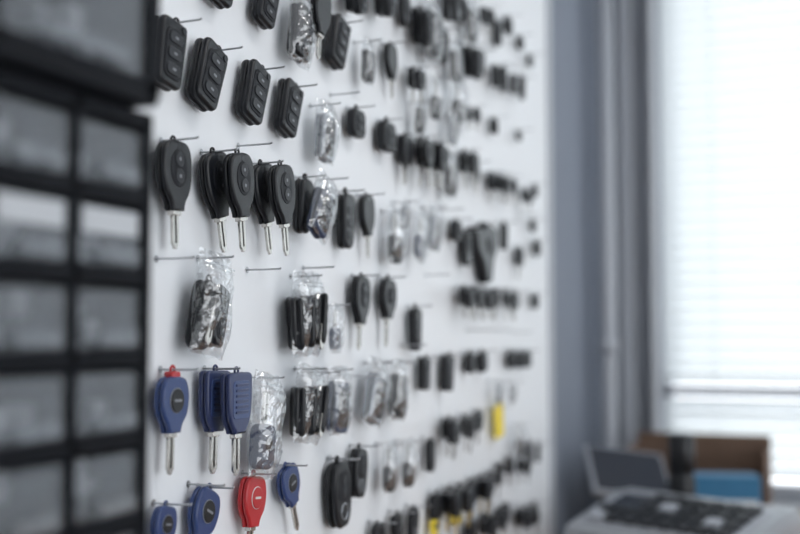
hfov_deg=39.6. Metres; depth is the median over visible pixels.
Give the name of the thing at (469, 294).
key
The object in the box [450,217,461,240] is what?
key fob
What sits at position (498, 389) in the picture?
key fob
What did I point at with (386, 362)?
hooks
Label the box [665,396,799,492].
blind
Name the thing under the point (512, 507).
hooks
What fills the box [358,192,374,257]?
key
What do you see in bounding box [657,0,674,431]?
window frame
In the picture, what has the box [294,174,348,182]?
hooks
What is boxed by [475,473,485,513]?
key
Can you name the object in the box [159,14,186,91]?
key fob
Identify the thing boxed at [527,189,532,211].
key
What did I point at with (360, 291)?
key
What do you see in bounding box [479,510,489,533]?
key
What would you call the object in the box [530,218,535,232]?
key fob
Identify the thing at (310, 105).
hooks
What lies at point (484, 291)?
key
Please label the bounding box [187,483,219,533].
key
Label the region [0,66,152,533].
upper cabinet
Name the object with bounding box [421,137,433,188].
key
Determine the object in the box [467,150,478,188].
key
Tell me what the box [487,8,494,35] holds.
key
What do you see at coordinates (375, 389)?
key fob
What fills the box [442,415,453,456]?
key
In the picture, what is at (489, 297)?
key
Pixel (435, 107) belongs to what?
key
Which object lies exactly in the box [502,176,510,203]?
key
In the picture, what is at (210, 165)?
key
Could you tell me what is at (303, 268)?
hooks
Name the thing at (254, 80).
key fob
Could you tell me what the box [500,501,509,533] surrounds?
key
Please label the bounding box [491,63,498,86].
key fob
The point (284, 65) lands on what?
hooks
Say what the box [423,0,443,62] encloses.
key fob
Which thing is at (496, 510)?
key
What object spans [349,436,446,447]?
hooks
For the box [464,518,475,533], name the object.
key
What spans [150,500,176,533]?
key
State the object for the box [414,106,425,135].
key fob
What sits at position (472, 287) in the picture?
key
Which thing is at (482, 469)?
hooks
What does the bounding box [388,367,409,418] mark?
key fob
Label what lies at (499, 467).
key
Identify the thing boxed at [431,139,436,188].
key
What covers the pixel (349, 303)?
hooks
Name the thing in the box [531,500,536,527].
key
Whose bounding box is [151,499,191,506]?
hooks
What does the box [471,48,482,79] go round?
key fob
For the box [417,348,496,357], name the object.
hooks
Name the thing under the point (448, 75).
hooks
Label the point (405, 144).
key
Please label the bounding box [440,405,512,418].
hooks
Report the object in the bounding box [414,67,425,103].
key
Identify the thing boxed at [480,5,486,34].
key
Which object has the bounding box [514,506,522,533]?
key
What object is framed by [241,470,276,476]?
hooks
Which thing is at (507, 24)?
key fob
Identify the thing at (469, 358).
key fob
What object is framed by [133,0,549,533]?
display board
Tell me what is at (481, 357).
key fob
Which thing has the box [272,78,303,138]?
key fob
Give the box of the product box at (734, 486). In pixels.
[693,471,760,503]
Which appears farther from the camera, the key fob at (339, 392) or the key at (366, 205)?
the key at (366, 205)
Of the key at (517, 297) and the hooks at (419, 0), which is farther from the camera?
the key at (517, 297)
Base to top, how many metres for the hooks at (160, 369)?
0.006 m
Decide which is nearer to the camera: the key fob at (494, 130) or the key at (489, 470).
the key at (489, 470)
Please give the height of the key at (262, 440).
0.093 m
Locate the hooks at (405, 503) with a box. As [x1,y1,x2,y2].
[388,503,431,513]
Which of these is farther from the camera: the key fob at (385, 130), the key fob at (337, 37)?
the key fob at (385, 130)
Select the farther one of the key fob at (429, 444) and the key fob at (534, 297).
the key fob at (534, 297)
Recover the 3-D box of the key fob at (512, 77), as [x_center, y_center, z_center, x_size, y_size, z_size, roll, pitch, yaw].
[0.174,-0.282,1.706,0.008,0.034,0.021,-1,-3,21]
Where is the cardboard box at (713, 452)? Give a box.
[624,431,771,504]
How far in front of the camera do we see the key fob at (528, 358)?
1.74 m
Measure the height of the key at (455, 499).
0.054 m
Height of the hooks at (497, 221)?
0.035 m
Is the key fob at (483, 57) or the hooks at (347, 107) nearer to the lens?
the hooks at (347, 107)
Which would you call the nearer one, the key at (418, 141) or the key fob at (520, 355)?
the key at (418, 141)
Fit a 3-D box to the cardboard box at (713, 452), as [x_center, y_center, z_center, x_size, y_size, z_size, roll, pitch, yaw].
[0.593,0.422,2.215,0.270,0.157,0.247,-1,-3,21]
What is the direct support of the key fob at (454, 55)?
hanging from the hooks at (465, 39)
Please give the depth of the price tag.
1.59 m
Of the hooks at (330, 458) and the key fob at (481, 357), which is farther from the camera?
the key fob at (481, 357)
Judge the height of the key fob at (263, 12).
0.050 m
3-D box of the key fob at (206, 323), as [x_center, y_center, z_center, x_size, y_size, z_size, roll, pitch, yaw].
[-0.140,0.028,0.840,0.022,0.087,0.062,-1,-4,25]
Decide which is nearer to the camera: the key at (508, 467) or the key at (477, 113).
the key at (477, 113)
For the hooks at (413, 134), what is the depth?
1.30 m
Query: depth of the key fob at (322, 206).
1.00 m
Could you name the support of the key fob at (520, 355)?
hanging from the hooks at (513, 348)
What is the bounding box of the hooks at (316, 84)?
[299,83,317,87]
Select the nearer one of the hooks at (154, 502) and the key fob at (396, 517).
the hooks at (154, 502)
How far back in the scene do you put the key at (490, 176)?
1.57 m
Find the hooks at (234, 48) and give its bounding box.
[221,46,242,50]
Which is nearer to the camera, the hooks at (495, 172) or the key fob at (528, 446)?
the hooks at (495, 172)
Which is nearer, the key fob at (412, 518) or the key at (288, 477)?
the key at (288, 477)
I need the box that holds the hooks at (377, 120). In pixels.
[376,117,404,121]
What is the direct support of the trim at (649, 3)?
attached to the wall at (638, 7)
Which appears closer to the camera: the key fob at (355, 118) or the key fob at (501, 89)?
the key fob at (355, 118)
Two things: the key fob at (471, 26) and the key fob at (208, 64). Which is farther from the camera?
the key fob at (471, 26)
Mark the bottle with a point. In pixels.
(681, 446)
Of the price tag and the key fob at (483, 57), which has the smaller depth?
the key fob at (483, 57)
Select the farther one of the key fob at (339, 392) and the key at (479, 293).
the key at (479, 293)
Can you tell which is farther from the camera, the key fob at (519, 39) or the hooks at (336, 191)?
the key fob at (519, 39)
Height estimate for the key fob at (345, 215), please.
0.061 m
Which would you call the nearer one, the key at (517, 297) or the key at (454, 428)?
the key at (454, 428)
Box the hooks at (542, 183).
[518,183,547,188]
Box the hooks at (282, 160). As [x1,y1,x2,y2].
[253,160,283,164]
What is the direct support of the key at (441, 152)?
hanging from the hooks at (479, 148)
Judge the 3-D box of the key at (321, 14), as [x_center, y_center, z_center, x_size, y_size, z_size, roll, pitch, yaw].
[-0.072,-0.223,1.014,0.008,0.071,0.033,-1,-3,21]
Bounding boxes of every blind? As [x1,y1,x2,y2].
[659,0,799,394]
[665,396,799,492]
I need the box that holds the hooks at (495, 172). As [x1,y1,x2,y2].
[493,170,521,176]
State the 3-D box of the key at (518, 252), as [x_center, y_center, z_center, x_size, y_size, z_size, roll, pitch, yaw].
[0.185,-0.008,1.720,0.010,0.052,0.028,-1,-3,21]
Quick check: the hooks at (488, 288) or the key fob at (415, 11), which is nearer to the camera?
the key fob at (415, 11)
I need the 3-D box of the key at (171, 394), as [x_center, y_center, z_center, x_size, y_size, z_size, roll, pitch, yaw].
[-0.163,0.109,0.797,0.010,0.078,0.035,-1,-3,21]
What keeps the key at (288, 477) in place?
hanging from the hooks at (274, 464)
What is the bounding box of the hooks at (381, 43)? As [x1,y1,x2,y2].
[353,38,384,46]
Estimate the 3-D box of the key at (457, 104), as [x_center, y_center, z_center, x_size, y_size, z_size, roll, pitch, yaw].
[0.075,-0.214,1.426,0.035,0.064,0.024,3,-4,-42]
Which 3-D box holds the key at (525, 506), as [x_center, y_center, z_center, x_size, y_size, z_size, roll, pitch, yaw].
[0.198,0.391,1.730,0.009,0.047,0.025,-1,-3,21]
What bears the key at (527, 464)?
hanging from the hooks at (502, 455)
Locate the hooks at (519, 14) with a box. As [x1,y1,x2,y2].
[499,14,521,20]
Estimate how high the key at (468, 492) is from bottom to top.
0.054 m
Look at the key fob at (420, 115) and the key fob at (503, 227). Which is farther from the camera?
the key fob at (503, 227)
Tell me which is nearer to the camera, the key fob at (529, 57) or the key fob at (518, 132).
the key fob at (518, 132)
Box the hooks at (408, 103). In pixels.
[407,100,433,105]
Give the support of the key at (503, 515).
hanging from the hooks at (512, 507)
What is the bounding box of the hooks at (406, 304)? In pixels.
[406,304,432,307]
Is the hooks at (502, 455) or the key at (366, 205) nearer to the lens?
the key at (366, 205)
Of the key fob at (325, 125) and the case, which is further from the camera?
the case
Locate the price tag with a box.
[494,402,503,439]
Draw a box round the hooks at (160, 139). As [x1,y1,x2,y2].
[159,136,198,141]
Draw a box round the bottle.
[668,433,695,495]
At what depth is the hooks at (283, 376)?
0.92 m
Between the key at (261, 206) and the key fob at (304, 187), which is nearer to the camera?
the key at (261, 206)
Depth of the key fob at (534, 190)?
1.81 m
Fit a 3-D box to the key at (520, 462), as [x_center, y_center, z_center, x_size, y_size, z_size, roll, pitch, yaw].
[0.184,0.310,1.699,0.008,0.040,0.021,-1,-3,21]
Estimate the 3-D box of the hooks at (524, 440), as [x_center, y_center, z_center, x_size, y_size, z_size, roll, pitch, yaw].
[0.194,0.268,1.704,0.037,0.020,0.164,-1,-3,21]
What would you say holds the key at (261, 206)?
hanging from the hooks at (282, 160)
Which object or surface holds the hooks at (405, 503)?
attached to the display board
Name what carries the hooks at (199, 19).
attached to the display board
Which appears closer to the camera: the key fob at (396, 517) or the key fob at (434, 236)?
the key fob at (396, 517)
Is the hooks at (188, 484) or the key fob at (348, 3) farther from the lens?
the key fob at (348, 3)
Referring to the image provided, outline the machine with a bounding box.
[564,488,799,533]
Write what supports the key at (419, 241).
hanging from the hooks at (422, 207)
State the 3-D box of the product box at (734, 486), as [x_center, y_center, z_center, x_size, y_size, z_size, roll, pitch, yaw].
[0.597,0.435,2.039,0.118,0.109,0.072,-1,-3,9]
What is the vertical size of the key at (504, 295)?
0.046 m
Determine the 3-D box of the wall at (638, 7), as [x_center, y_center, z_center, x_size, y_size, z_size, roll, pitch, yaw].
[1.651,0.172,2.145,2.750,2.600,0.150,-1,-3,21]
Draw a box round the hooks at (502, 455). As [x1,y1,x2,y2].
[492,455,533,463]
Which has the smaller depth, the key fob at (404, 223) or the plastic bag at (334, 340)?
the plastic bag at (334, 340)
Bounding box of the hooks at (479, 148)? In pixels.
[449,148,479,155]
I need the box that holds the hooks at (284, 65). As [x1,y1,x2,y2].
[265,65,284,69]
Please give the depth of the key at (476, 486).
1.46 m
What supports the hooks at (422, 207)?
attached to the display board
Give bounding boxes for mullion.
[662,389,799,398]
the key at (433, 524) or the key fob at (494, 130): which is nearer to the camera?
the key at (433, 524)
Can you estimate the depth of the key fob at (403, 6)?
1.25 m
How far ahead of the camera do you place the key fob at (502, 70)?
1.59 m
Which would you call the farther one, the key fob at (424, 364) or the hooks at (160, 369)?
the key fob at (424, 364)
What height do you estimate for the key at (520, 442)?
0.055 m
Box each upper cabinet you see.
[0,0,159,108]
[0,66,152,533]
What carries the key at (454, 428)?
hanging from the hooks at (491, 405)
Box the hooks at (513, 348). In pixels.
[504,348,539,350]
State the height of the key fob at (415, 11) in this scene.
0.049 m
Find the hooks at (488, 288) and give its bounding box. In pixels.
[456,284,547,293]
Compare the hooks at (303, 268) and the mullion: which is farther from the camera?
the mullion
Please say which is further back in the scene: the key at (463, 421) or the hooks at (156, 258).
the key at (463, 421)
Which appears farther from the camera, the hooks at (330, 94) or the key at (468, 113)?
the key at (468, 113)
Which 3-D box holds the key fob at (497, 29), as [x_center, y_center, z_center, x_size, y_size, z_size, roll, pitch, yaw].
[0.143,-0.344,1.626,0.010,0.042,0.025,-1,-3,21]
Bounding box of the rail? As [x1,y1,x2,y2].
[772,481,799,498]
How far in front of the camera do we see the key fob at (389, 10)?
1.17 m
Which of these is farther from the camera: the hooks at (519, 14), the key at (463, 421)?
the hooks at (519, 14)
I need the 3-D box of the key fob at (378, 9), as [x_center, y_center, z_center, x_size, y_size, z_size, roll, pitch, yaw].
[-0.020,-0.290,1.197,0.010,0.039,0.023,-1,-4,21]
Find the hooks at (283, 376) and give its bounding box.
[252,376,284,378]
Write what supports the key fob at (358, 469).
hanging from the hooks at (330, 458)
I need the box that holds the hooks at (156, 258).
[154,255,233,262]
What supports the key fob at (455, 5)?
hanging from the hooks at (419, 0)
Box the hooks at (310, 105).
[309,102,340,108]
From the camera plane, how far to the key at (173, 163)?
0.80 m
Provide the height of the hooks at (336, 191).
0.015 m
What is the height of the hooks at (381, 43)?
0.023 m
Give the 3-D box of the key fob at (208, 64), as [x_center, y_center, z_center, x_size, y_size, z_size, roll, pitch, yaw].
[-0.147,-0.147,0.853,0.014,0.056,0.044,-1,-3,21]
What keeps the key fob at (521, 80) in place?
hanging from the hooks at (509, 62)
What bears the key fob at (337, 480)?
hanging from the hooks at (330, 458)
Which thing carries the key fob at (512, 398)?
hanging from the hooks
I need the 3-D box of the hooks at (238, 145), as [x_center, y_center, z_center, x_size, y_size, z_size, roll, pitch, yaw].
[-0.140,-0.090,0.850,0.037,0.027,0.110,-1,-3,21]
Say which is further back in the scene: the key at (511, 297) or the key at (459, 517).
the key at (511, 297)
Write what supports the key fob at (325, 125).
hanging from the hooks at (310, 105)
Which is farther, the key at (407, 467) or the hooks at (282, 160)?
the key at (407, 467)
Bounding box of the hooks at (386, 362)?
[363,359,412,365]
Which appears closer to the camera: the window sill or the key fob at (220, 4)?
the key fob at (220, 4)
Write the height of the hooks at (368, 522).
0.016 m
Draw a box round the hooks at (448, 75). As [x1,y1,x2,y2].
[426,75,450,81]
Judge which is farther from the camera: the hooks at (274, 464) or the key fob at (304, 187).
the key fob at (304, 187)
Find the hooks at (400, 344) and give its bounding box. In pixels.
[399,343,426,346]
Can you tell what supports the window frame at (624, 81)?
attached to the wall at (638, 7)
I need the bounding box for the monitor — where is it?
[583,445,667,496]
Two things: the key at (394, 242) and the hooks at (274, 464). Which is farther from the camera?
the key at (394, 242)
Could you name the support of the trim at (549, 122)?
attached to the wall at (574, 59)
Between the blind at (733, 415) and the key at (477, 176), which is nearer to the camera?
the key at (477, 176)
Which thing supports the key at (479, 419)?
hanging from the hooks at (491, 405)
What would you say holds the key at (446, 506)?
hanging from the hooks at (405, 503)
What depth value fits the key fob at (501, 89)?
1.65 m
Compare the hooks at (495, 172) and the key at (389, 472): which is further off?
the hooks at (495, 172)
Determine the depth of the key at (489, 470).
1.54 m
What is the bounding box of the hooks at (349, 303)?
[328,303,350,305]
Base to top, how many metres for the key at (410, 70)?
0.044 m
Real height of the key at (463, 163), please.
0.053 m
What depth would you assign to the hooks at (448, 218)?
1.42 m
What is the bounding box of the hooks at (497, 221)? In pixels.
[462,221,517,230]
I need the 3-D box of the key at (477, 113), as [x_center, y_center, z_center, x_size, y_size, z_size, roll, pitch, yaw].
[0.103,-0.196,1.471,0.006,0.032,0.019,-1,-3,21]
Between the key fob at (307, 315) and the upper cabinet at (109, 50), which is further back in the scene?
the key fob at (307, 315)
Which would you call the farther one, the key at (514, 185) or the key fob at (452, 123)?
the key at (514, 185)
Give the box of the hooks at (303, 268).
[289,265,334,279]
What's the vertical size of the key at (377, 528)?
0.058 m
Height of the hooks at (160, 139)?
0.011 m
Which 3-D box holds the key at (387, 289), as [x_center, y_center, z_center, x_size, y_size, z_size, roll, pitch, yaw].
[-0.013,0.047,1.196,0.011,0.078,0.037,-1,-3,21]
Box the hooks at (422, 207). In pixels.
[381,206,463,213]
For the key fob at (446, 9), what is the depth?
1.40 m
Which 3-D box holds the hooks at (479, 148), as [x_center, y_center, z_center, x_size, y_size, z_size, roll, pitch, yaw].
[0.064,-0.143,1.386,0.037,0.027,0.123,-1,-3,21]
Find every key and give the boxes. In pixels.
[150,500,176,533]
[154,365,188,474]
[155,135,191,248]
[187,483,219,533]
[198,147,228,251]
[198,364,229,473]
[220,366,251,475]
[223,148,253,251]
[238,469,265,533]
[247,387,285,479]
[252,159,274,253]
[267,160,294,255]
[277,461,299,530]
[310,0,331,58]
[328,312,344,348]
[350,272,370,349]
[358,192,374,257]
[371,520,384,533]
[378,274,396,346]
[381,447,400,491]
[383,41,397,98]
[386,213,408,263]
[396,131,413,184]
[402,445,419,486]
[407,65,416,102]
[413,217,430,260]
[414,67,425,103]
[415,135,425,185]
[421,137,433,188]
[429,72,446,119]
[429,489,443,519]
[429,519,437,533]
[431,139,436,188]
[434,141,448,188]
[441,484,452,531]
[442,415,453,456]
[448,418,460,459]
[448,488,461,531]
[450,511,461,533]
[451,80,467,122]
[453,481,465,524]
[458,148,469,187]
[459,284,467,317]
[460,413,468,451]
[462,484,473,526]
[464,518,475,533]
[465,105,472,129]
[465,287,474,319]
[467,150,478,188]
[467,415,475,453]
[467,477,478,519]
[470,286,476,319]
[473,107,480,129]
[473,408,483,443]
[475,165,479,195]
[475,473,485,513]
[476,288,483,319]
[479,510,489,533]
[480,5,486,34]
[482,287,487,318]
[482,475,492,513]
[484,469,494,506]
[485,290,494,318]
[486,170,495,201]
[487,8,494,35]
[487,514,497,533]
[491,287,499,318]
[493,506,500,533]
[495,172,502,201]
[495,461,503,498]
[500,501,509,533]
[500,509,506,533]
[501,289,507,319]
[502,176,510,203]
[505,455,513,484]
[507,175,510,204]
[508,291,514,320]
[511,177,517,205]
[513,290,519,319]
[514,245,523,278]
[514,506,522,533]
[515,423,525,455]
[516,457,523,482]
[521,187,526,210]
[523,503,530,530]
[523,509,531,533]
[524,459,530,483]
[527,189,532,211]
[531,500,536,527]
[532,507,539,533]
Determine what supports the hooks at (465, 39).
attached to the display board
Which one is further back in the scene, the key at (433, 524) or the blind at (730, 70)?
the blind at (730, 70)
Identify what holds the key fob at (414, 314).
hanging from the hooks at (406, 304)
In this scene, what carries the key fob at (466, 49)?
hanging from the hooks at (465, 39)
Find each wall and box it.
[552,0,600,533]
[613,0,799,502]
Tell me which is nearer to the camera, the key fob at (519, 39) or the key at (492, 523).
the key at (492, 523)
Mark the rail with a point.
(774, 494)
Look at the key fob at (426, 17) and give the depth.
1.28 m
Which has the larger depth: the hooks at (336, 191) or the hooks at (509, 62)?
the hooks at (509, 62)
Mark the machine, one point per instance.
(628, 510)
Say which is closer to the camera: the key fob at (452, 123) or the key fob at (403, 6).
the key fob at (403, 6)
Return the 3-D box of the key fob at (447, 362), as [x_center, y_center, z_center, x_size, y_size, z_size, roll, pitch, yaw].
[0.059,0.130,1.381,0.012,0.050,0.031,-1,-3,21]
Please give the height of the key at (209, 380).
0.084 m
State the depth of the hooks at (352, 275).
1.14 m
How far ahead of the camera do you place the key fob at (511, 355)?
1.65 m
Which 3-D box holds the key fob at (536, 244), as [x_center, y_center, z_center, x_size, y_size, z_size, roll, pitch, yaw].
[0.226,-0.033,1.828,0.010,0.030,0.028,-1,-3,21]
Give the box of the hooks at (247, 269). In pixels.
[246,267,280,272]
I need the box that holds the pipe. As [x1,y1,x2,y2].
[596,0,617,500]
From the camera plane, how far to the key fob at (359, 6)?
1.09 m
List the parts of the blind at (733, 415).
rail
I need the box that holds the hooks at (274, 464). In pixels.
[273,462,307,467]
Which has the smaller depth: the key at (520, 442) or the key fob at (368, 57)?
the key fob at (368, 57)
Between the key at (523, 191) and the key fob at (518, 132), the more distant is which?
the key at (523, 191)
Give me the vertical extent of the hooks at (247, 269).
0.007 m
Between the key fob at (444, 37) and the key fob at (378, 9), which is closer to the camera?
the key fob at (378, 9)
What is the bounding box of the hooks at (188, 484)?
[186,480,234,488]
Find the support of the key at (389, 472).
hanging from the hooks at (375, 444)
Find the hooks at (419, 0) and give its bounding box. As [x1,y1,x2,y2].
[419,0,437,7]
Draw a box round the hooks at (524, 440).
[524,440,550,443]
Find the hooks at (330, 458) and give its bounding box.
[326,455,360,461]
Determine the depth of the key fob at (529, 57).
1.80 m
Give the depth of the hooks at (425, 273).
1.34 m
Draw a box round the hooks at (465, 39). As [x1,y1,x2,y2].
[449,39,484,46]
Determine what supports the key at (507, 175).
hanging from the hooks at (495, 172)
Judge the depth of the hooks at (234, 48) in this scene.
0.87 m
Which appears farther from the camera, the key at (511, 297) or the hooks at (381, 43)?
the key at (511, 297)
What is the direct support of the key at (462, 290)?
hanging from the hooks at (488, 288)
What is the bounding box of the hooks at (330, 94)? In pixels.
[329,91,359,97]
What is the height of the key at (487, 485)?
0.052 m
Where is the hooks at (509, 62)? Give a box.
[488,62,516,67]
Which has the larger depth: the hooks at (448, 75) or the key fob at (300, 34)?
the hooks at (448, 75)
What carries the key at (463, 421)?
hanging from the hooks at (491, 405)
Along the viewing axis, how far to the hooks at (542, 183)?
1.79 m
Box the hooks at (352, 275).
[351,273,406,279]
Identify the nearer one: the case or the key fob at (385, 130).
the key fob at (385, 130)
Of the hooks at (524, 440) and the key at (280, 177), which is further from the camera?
the hooks at (524, 440)
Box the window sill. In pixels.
[772,502,799,510]
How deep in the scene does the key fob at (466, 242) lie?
1.45 m
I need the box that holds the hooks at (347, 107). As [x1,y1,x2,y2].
[346,105,375,110]
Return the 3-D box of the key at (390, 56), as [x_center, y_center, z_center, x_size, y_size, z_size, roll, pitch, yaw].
[-0.010,-0.217,1.219,0.007,0.063,0.030,-1,-3,21]
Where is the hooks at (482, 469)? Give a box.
[428,469,503,493]
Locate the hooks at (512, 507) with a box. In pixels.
[477,500,547,513]
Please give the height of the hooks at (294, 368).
0.016 m
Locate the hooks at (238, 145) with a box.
[200,142,272,155]
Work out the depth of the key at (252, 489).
0.90 m
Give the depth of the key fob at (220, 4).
0.87 m
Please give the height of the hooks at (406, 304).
0.005 m
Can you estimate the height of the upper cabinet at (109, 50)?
0.198 m
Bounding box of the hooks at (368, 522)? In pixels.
[367,519,396,524]
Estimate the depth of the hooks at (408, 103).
1.29 m
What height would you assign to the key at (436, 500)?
0.058 m
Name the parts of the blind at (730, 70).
rail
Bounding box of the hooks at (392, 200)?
[392,200,418,204]
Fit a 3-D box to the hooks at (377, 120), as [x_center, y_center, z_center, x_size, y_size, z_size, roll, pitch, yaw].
[-0.027,-0.152,1.150,0.037,0.018,0.079,-1,-3,21]
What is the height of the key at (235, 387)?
0.084 m
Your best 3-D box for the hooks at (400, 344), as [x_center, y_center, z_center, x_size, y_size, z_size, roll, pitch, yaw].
[-0.003,0.084,1.199,0.037,0.005,0.084,-1,-3,21]
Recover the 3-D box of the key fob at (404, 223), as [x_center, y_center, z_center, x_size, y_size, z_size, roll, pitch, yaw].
[0.007,-0.058,1.236,0.012,0.036,0.026,-2,-4,26]
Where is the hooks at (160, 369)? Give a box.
[158,365,240,372]
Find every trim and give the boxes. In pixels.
[546,0,555,533]
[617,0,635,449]
[646,0,657,431]
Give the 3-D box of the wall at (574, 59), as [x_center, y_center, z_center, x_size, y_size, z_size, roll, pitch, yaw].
[-0.263,0.096,0.805,0.131,2.600,3.723,-1,-3,21]
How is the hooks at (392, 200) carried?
attached to the display board
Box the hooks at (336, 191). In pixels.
[335,189,384,197]
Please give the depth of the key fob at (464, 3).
1.46 m
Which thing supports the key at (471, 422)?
hanging from the hooks at (491, 405)
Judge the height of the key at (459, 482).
0.057 m
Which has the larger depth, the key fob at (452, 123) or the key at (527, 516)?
the key at (527, 516)
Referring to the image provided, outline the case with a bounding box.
[466,221,497,283]
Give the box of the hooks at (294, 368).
[293,366,378,378]
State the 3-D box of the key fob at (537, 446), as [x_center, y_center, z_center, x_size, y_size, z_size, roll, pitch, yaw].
[0.225,0.301,1.807,0.007,0.032,0.014,-1,-3,21]
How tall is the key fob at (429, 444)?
0.043 m
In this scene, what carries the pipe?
on the floor
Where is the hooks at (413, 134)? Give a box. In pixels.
[406,132,438,138]
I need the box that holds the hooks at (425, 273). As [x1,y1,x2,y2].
[425,273,449,276]
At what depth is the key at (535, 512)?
1.71 m
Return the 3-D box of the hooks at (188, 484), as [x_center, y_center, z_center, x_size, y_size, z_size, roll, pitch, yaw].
[-0.152,0.156,0.802,0.037,0.014,0.067,-1,-3,21]
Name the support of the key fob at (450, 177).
hanging from the hooks at (479, 148)
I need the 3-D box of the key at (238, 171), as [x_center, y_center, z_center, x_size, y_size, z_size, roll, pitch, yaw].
[-0.125,-0.052,0.864,0.010,0.081,0.038,-1,-3,21]
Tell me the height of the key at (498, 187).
0.044 m
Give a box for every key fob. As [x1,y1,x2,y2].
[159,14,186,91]
[184,258,233,353]
[185,37,227,111]
[210,0,232,8]
[235,59,270,125]
[251,0,278,29]
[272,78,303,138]
[286,0,315,63]
[286,280,327,355]
[290,368,329,437]
[292,173,313,233]
[307,182,337,243]
[314,100,340,162]
[323,13,350,70]
[324,455,350,528]
[326,366,353,432]
[335,187,354,248]
[345,0,353,12]
[346,104,365,138]
[348,443,367,497]
[352,0,367,14]
[361,44,376,83]
[362,365,390,424]
[374,0,384,16]
[376,116,395,152]
[382,0,395,16]
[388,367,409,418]
[390,510,401,533]
[397,0,410,27]
[400,200,411,229]
[407,504,418,533]
[408,303,421,350]
[411,4,424,44]
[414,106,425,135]
[417,354,430,389]
[419,8,433,46]
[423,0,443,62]
[425,436,434,471]
[427,206,444,250]
[438,26,448,64]
[440,351,454,390]
[442,0,451,21]
[443,155,458,197]
[447,113,459,144]
[449,42,462,81]
[450,0,460,21]
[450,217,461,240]
[460,0,468,23]
[460,228,471,265]
[463,44,474,77]
[464,349,475,372]
[465,2,479,43]
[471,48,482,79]
[476,348,487,372]
[481,49,484,75]
[490,116,498,134]
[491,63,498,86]
[492,19,501,46]
[494,384,502,403]
[499,65,507,87]
[499,66,506,91]
[500,220,507,249]
[503,14,512,34]
[506,348,515,368]
[509,73,516,94]
[509,386,515,402]
[516,34,523,50]
[516,129,521,141]
[516,348,524,367]
[518,75,525,95]
[524,351,531,367]
[525,439,532,464]
[527,53,532,67]
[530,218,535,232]
[531,292,538,308]
[532,183,537,196]
[533,238,540,256]
[535,442,540,461]
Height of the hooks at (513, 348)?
0.005 m
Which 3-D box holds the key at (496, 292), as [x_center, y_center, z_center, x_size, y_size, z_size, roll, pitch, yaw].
[0.137,0.051,1.590,0.009,0.046,0.024,-1,-3,21]
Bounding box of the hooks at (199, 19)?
[177,17,201,22]
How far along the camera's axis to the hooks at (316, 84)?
0.99 m
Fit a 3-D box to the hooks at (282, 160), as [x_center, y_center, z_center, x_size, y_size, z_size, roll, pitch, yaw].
[-0.122,-0.083,0.895,0.037,0.010,0.051,-1,-3,21]
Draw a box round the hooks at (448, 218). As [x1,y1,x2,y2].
[448,218,471,221]
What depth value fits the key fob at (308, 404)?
0.98 m

